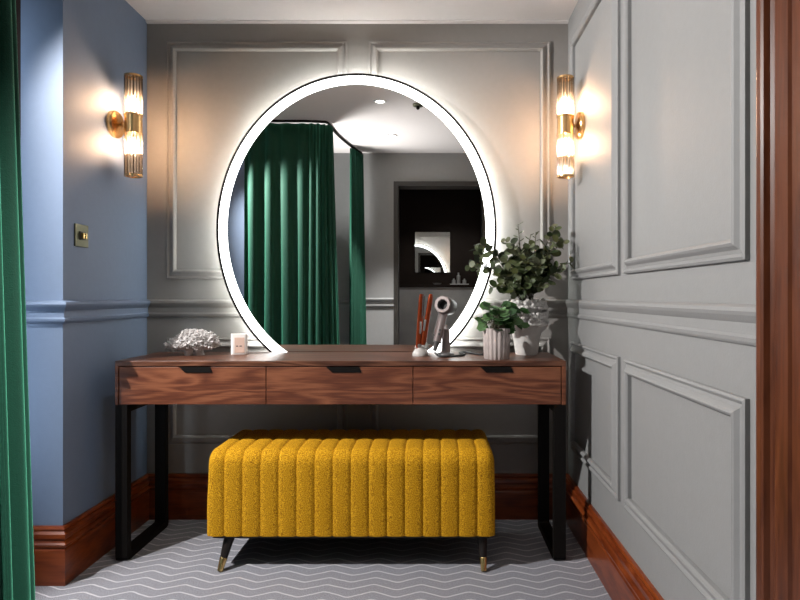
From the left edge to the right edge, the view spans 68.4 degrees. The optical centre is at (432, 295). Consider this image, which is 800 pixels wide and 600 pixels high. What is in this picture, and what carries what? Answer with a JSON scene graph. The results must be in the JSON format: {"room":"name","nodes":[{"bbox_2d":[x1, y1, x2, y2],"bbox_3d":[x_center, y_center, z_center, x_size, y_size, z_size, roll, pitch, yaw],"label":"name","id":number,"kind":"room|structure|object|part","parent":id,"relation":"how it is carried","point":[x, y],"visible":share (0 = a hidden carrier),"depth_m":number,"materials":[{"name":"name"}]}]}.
{"room":"dressing room","nodes":[
{"label":"dressing room","id":0,"kind":"room"},
{"bbox_2d":[21,0,146,524],"bbox_3d":[-1.399,-0.122,2.409,0.151,2.300,0.618,0,0,0],"label":"wall","id":1,"kind":"structure","parent":0,"point":[76,55],"depth_m":2.19,"materials":[{"name":"blue paint"}]},
{"bbox_2d":[74,223,87,247],"bbox_3d":[-1.315,-0.226,2.205,0.019,0.084,0.082,0,0,0],"label":"light switch","id":2,"kind":"object","parent":1,"relation":"attached to","point":[80,231],"visible":1,"depth_m":2.19,"materials":[{"name":"gold metal"}]},
{"bbox_2d":[26,299,149,322],"bbox_3d":[-1.399,0.057,2.394,0.211,0.082,0.648,0,0,0],"label":"trim","id":3,"kind":"structure","parent":1,"relation":"attached to","point":[37,311],"depth_m":2.19,"materials":[{"name":"blue paint"}]},
{"bbox_2d":[33,474,149,585],"bbox_3d":[-1.399,0.924,2.397,0.197,0.207,0.641,0,0,0],"label":"baseboard","id":4,"kind":"structure","parent":1,"relation":"attached to","point":[62,553],"depth_m":2.18,"materials":[{"name":"red wood"}]},
{"bbox_2d":[106,72,142,177],"bbox_3d":[-1.263,-0.703,2.430,0.120,0.418,0.112,0,0,0],"label":"wall sconce","id":5,"kind":"object","parent":1,"relation":"attached to","point":[132,124],"visible":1,"depth_m":2.42,"materials":[{"name":"gold metal"}]},
{"bbox_3d":[-1.311,-0.710,2.430,0.026,0.112,0.112,0,0,0],"label":"plate","id":6,"kind":"part","parent":5,"relation":"part of","materials":[{"name":"gold metal"}]},
{"bbox_3d":[-1.240,-0.584,2.430,0.070,0.172,0.068,0,0,0],"label":"lamp shade","id":7,"kind":"part","parent":5,"relation":"part of","materials":[{"name":"clear glass"}]},
{"bbox_3d":[-1.240,-0.829,2.430,0.070,0.158,0.068,0,0,0],"label":"lamp shade","id":8,"kind":"part","parent":5,"relation":"part of","materials":[{"name":"clear glass"}]},
{"bbox_3d":[-1.240,-0.624,2.430,0.017,0.060,0.017,0,0,0],"label":"bulb","id":9,"kind":"part","parent":5,"relation":"part of","materials":[{"name":"white glass"}]},
{"bbox_3d":[-1.240,-0.796,2.430,0.017,0.060,0.017,0,0,0],"label":"bulb","id":10,"kind":"part","parent":5,"relation":"part of","materials":[{"name":"white glass"}]},
{"bbox_2d":[35,520,611,599],"bbox_3d":[-0.975,1.058,0.500,3.550,0.060,4.700,0,0,0],"label":"floor","id":11,"kind":"structure","parent":0,"point":[181,562],"depth_m":2.19,"materials":[{"name":"carpet"}]},
{"bbox_2d":[115,352,565,559],"bbox_3d":[-0.357,0.639,2.447,1.743,0.777,0.362,0,0,0],"label":"vanity desk","id":12,"kind":"object","parent":11,"relation":"on","point":[161,379],"visible":1,"depth_m":2.27,"materials":[{"name":"brown wood"}]},
{"bbox_3d":[-1.223,0.346,2.448,0.012,0.150,0.360,0,0,0],"label":"panel","id":13,"kind":"part","parent":12,"relation":"part of","materials":[{"name":"brown wood"}]},
{"bbox_3d":[-1.206,0.725,2.447,0.046,0.607,0.354,0,0,0],"label":"leg frame","id":14,"kind":"part","parent":12,"relation":"part of","materials":[{"name":"black metal"}]},
{"bbox_2d":[163,329,221,355],"bbox_3d":[-1.024,0.194,2.494,0.238,0.114,0.138,0,0,0],"label":"ornament","id":15,"kind":"object","parent":12,"relation":"on","point":[188,340],"visible":1,"depth_m":2.46,"materials":[{"name":"white ceramic"}]},
{"bbox_3d":[-0.930,0.347,2.278,0.566,0.144,0.018,0,0,0],"label":"drawer","id":16,"kind":"part","parent":12,"relation":"part of","materials":[{"name":"brown wood"}]},
{"bbox_3d":[-0.916,0.285,2.269,0.129,0.022,0.006,0,0,0],"label":"drawer pull","id":17,"kind":"part","parent":12,"relation":"part of","materials":[{"name":"black metal"}]},
{"bbox_2d":[231,333,247,354],"bbox_3d":[-0.835,0.207,2.529,0.068,0.088,0.070,0,0,-18],"label":"candle","id":18,"kind":"object","parent":12,"relation":"on","point":[239,341],"visible":1,"depth_m":2.50,"materials":[{"name":"white wax"}]},
{"bbox_3d":[-0.361,0.347,2.278,0.565,0.144,0.018,0,0,0],"label":"drawer","id":19,"kind":"part","parent":12,"relation":"part of","materials":[{"name":"brown wood"}]},
{"bbox_3d":[-0.344,0.285,2.269,0.136,0.022,0.006,0,0,0],"label":"drawer pull","id":20,"kind":"part","parent":12,"relation":"part of","materials":[{"name":"black metal"}]},
{"bbox_2d":[412,294,432,355],"bbox_3d":[-0.044,0.121,2.470,0.087,0.260,0.070,0,0,0],"label":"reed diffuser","id":21,"kind":"object","parent":12,"relation":"on","point":[421,335],"visible":1,"depth_m":2.46,"materials":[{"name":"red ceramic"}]},
{"bbox_3d":[-0.058,0.107,2.470,0.031,0.232,0.028,0,0,0],"label":"arm","id":22,"kind":"part","parent":21,"relation":"part of","materials":[{"name":"orange metal"}]},
{"bbox_3d":[-0.026,0.099,2.470,0.052,0.217,0.028,0,0,0],"label":"arm","id":23,"kind":"part","parent":21,"relation":"part of","materials":[{"name":"orange metal"}]},
{"bbox_2d":[437,329,453,355],"bbox_3d":[0.054,0.195,2.490,0.074,0.112,0.074,0,0,0],"label":"stand","id":24,"kind":"object","parent":12,"relation":"on","point":[445,349],"visible":0.9,"depth_m":2.48,"materials":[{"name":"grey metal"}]},
{"bbox_2d":[433,296,456,350],"bbox_3d":[0.047,0.115,2.459,0.090,0.234,0.091,0,0,23],"label":"hair dryer","id":25,"kind":"object","parent":24,"relation":"on","point":[444,305],"visible":1,"depth_m":2.44,"materials":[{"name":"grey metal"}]},
{"bbox_3d":[0.017,0.208,2.455,0.037,0.049,0.037,0,0,0],"label":"handle","id":26,"kind":"part","parent":25,"relation":"part of","materials":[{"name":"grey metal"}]},
{"bbox_3d":[0.033,0.129,2.455,0.063,0.126,0.038,0,0,0],"label":"handle","id":27,"kind":"part","parent":25,"relation":"part of","materials":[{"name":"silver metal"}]},
{"bbox_2d":[434,351,483,357],"bbox_3d":[0.149,0.242,2.518,0.341,0.019,0.143,0,0,-28],"label":"power cable","id":28,"kind":"object","parent":12,"relation":"on","point":[462,353],"visible":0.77,"depth_m":2.44,"materials":[{"name":"black rubber"}]},
{"bbox_3d":[0.209,0.347,2.278,0.570,0.144,0.018,0,0,0],"label":"drawer","id":29,"kind":"part","parent":12,"relation":"part of","materials":[{"name":"brown wood"}]},
{"bbox_3d":[0.247,0.285,2.269,0.129,0.022,0.006,0,0,0],"label":"drawer pull","id":30,"kind":"part","parent":12,"relation":"part of","materials":[{"name":"black metal"}]},
{"bbox_2d":[474,301,529,359],"bbox_3d":[0.279,0.135,2.345,0.237,0.232,0.189,0,0,0],"label":"potted plant","id":31,"kind":"object","parent":12,"relation":"on","point":[496,339],"visible":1,"depth_m":2.31,"materials":[{"name":"green plant"}]},
{"bbox_3d":[0.254,0.190,2.352,0.111,0.122,0.109,0,0,0],"label":"pot","id":32,"kind":"part","parent":31,"relation":"part of","materials":[{"name":"ceramic"}]},
{"bbox_2d":[469,222,573,354],"bbox_3d":[0.379,-0.032,2.497,0.451,0.566,0.266,0,0,0],"label":"potted plant","id":33,"kind":"object","parent":12,"relation":"on","point":[526,273],"visible":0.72,"depth_m":2.47,"materials":[{"name":"green plant"}]},
{"bbox_3d":[0.491,0.725,2.447,0.046,0.607,0.354,0,0,0],"label":"leg frame","id":34,"kind":"part","parent":12,"relation":"part of","materials":[{"name":"black metal"}]},
{"bbox_3d":[0.506,0.346,2.448,0.016,0.150,0.360,0,0,0],"label":"panel","id":35,"kind":"part","parent":12,"relation":"part of","materials":[{"name":"brown wood"}]},
{"bbox_2d":[207,429,494,571],"bbox_3d":[-0.308,0.802,2.385,1.082,0.451,0.411,0,0,0],"label":"upholstered bench","id":36,"kind":"object","parent":11,"relation":"on","point":[274,483],"visible":1,"depth_m":2.19,"materials":[{"name":"yellow fabric"}]},
{"bbox_3d":[-0.776,0.946,2.220,0.040,0.087,0.062,0,0,18],"label":"leg","id":37,"kind":"part","parent":36,"relation":"part of","materials":[{"name":"brown wood"}]},
{"bbox_3d":[-0.308,0.904,2.390,1.042,0.016,0.360,0,0,0],"label":"board","id":38,"kind":"part","parent":36,"relation":"part of","materials":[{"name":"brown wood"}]},
{"bbox_3d":[0.186,0.945,2.222,0.041,0.085,0.059,0,0,0],"label":"leg","id":39,"kind":"part","parent":36,"relation":"part of","materials":[{"name":"brown wood"}]},
{"bbox_2d":[125,0,577,19],"bbox_3d":[-0.975,-1.302,0.500,3.550,0.060,4.700,0,0,0],"label":"ceiling","id":40,"kind":"structure","parent":0,"point":[148,9],"depth_m":2.60,"materials":[{"name":"white paint"}]},
{"bbox_3d":[-0.995,-1.260,0.587,0.750,0.020,0.978,0,0,0],"label":"track","id":41,"kind":"object","parent":40,"relation":"attached to","visible":0},
{"bbox_2d":[0,0,34,599],"bbox_3d":[-1.020,-0.114,1.030,0.694,2.260,0.157,0,0,0],"label":"curtain","id":42,"kind":"object","parent":41,"relation":"hanging from","point":[17,573],"visible":1,"depth_m":0.99,"materials":[{"name":"green fabric"}]},
{"bbox_2d":[147,24,567,472],"bbox_3d":[-0.365,-0.122,2.768,2.220,2.300,0.100,0,0,0],"label":"wall","id":43,"kind":"structure","parent":0,"point":[494,97],"depth_m":2.72,"materials":[{"name":"grey paint"}]},
{"bbox_2d":[166,41,346,278],"bbox_3d":[-0.815,-0.627,2.708,0.835,1.100,0.020,0,0,0],"label":"trim","id":44,"kind":"structure","parent":43,"relation":"attached to","point":[172,47],"depth_m":2.71,"materials":[{"name":"grey paint"}]},
{"bbox_2d":[166,338,346,444],"bbox_3d":[-0.815,0.441,2.708,0.835,0.495,0.020,0,0,0],"label":"trim","id":45,"kind":"structure","parent":43,"relation":"attached to","point":[173,438],"depth_m":2.71,"materials":[{"name":"grey paint"}]},
{"bbox_2d":[216,73,496,351],"bbox_3d":[-0.345,-0.374,2.679,1.262,1.258,0.075,0,0,0],"label":"round mirror","id":46,"kind":"object","parent":43,"relation":"attached to","point":[351,198],"visible":0.94,"depth_m":2.65,"materials":[{"name":"clear mirror"}]},
{"bbox_2d":[147,473,567,519],"bbox_3d":[-0.349,0.924,2.707,1.949,0.207,0.023,0,0,0],"label":"baseboard","id":47,"kind":"structure","parent":43,"relation":"attached to","point":[516,494],"depth_m":2.70,"materials":[{"name":"red wood"}]},
{"bbox_2d":[147,299,567,316],"bbox_3d":[-0.349,0.057,2.703,1.949,0.082,0.030,0,0,0],"label":"trim","id":48,"kind":"structure","parent":43,"relation":"attached to","point":[157,307],"depth_m":2.70,"materials":[{"name":"grey paint"}]},
{"bbox_2d":[146,20,568,23],"bbox_3d":[-0.349,-1.266,2.711,1.949,0.012,0.014,0,0,0],"label":"trim","id":49,"kind":"structure","parent":43,"relation":"attached to","point":[147,21],"depth_m":2.71,"materials":[{"name":"white paint"}]},
{"bbox_2d":[368,41,549,278],"bbox_3d":[0.122,-0.627,2.708,0.840,1.100,0.020,0,0,0],"label":"trim","id":50,"kind":"structure","parent":43,"relation":"attached to","point":[374,47],"depth_m":2.71,"materials":[{"name":"grey paint"}]},
{"bbox_2d":[368,338,549,444],"bbox_3d":[0.122,0.441,2.708,0.840,0.495,0.020,0,0,0],"label":"trim","id":51,"kind":"structure","parent":43,"relation":"attached to","point":[544,344],"depth_m":2.71,"materials":[{"name":"grey paint"}]},
{"bbox_2d":[568,0,755,599],"bbox_3d":[0.685,-0.122,1.319,0.120,2.300,2.798,0,0,0],"label":"wall","id":52,"kind":"structure","parent":0,"point":[681,48],"depth_m":1.56,"materials":[{"name":"grey paint"}]},
{"bbox_2d":[556,74,584,178],"bbox_3d":[0.571,-0.707,2.460,0.106,0.418,0.112,0,0,0],"label":"wall sconce","id":53,"kind":"object","parent":52,"relation":"attached to","point":[566,127],"visible":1,"depth_m":2.44,"materials":[{"name":"gold metal"}]},
{"bbox_3d":[0.555,-0.588,2.460,0.070,0.172,0.068,0,0,0],"label":"lamp shade","id":54,"kind":"part","parent":53,"relation":"part of","materials":[{"name":"clear glass"}]},
{"bbox_3d":[0.555,-0.833,2.460,0.070,0.158,0.068,0,0,0],"label":"lamp shade","id":55,"kind":"part","parent":53,"relation":"part of","materials":[{"name":"clear glass"}]},
{"bbox_3d":[0.612,-0.714,2.460,0.026,0.112,0.112,0,0,0],"label":"plate","id":56,"kind":"part","parent":53,"relation":"part of","materials":[{"name":"gold metal"}]},
{"bbox_2d":[570,0,620,279],"bbox_3d":[0.615,-0.607,2.290,0.020,1.070,0.670,0,0,0],"label":"trim","id":57,"kind":"structure","parent":52,"relation":"attached to","point":[613,267],"depth_m":1.99,"materials":[{"name":"grey paint"}]},
{"bbox_2d":[570,341,620,500],"bbox_3d":[0.615,0.443,2.290,0.020,0.480,0.670,0,0,0],"label":"trim","id":58,"kind":"structure","parent":52,"relation":"attached to","point":[612,484],"depth_m":2.04,"materials":[{"name":"grey paint"}]},
{"bbox_2d":[566,474,663,599],"bbox_3d":[0.614,0.924,1.908,0.023,0.207,1.620,0,0,0],"label":"baseboard","id":59,"kind":"structure","parent":52,"relation":"attached to","point":[618,572],"depth_m":2.07,"materials":[{"name":"red wood"}]},
{"bbox_2d":[565,299,755,346],"bbox_3d":[0.616,0.057,1.909,0.019,0.082,1.619,0,0,0],"label":"trim","id":60,"kind":"structure","parent":52,"relation":"attached to","point":[732,323],"depth_m":1.46,"materials":[{"name":"grey paint"}]},
{"bbox_2d":[623,0,749,273],"bbox_3d":[0.615,-0.607,1.525,0.020,1.070,0.736,0,0,0],"label":"trim","id":61,"kind":"structure","parent":52,"relation":"attached to","point":[737,248],"depth_m":1.19,"materials":[{"name":"grey paint"}]},
{"bbox_2d":[623,359,749,599],"bbox_3d":[0.615,0.443,1.525,0.020,0.480,0.736,0,0,0],"label":"trim","id":62,"kind":"structure","parent":52,"relation":"attached to","point":[737,407],"depth_m":1.29,"materials":[{"name":"grey paint"}]},
{"bbox_2d":[756,0,799,599],"bbox_3d":[0.613,-0.062,1.042,0.025,2.180,0.115,0,0,0],"label":"trim","id":63,"kind":"structure","parent":52,"relation":"attached to","point":[777,21],"depth_m":1.04,"materials":[{"name":"brown wood"}]},
{"bbox_3d":[-2.038,-0.122,2.310,1.125,2.300,0.100,0,0,0],"label":"wall","id":64,"kind":"structure","parent":0,"visible":0},
{"bbox_2d":[16,0,20,143],"bbox_3d":[-1.657,-0.097,2.237,0.357,2.250,0.044,0,0,0],"label":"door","id":65,"kind":"structure","parent":64,"relation":"in","point":[18,2],"depth_m":2.21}
]}

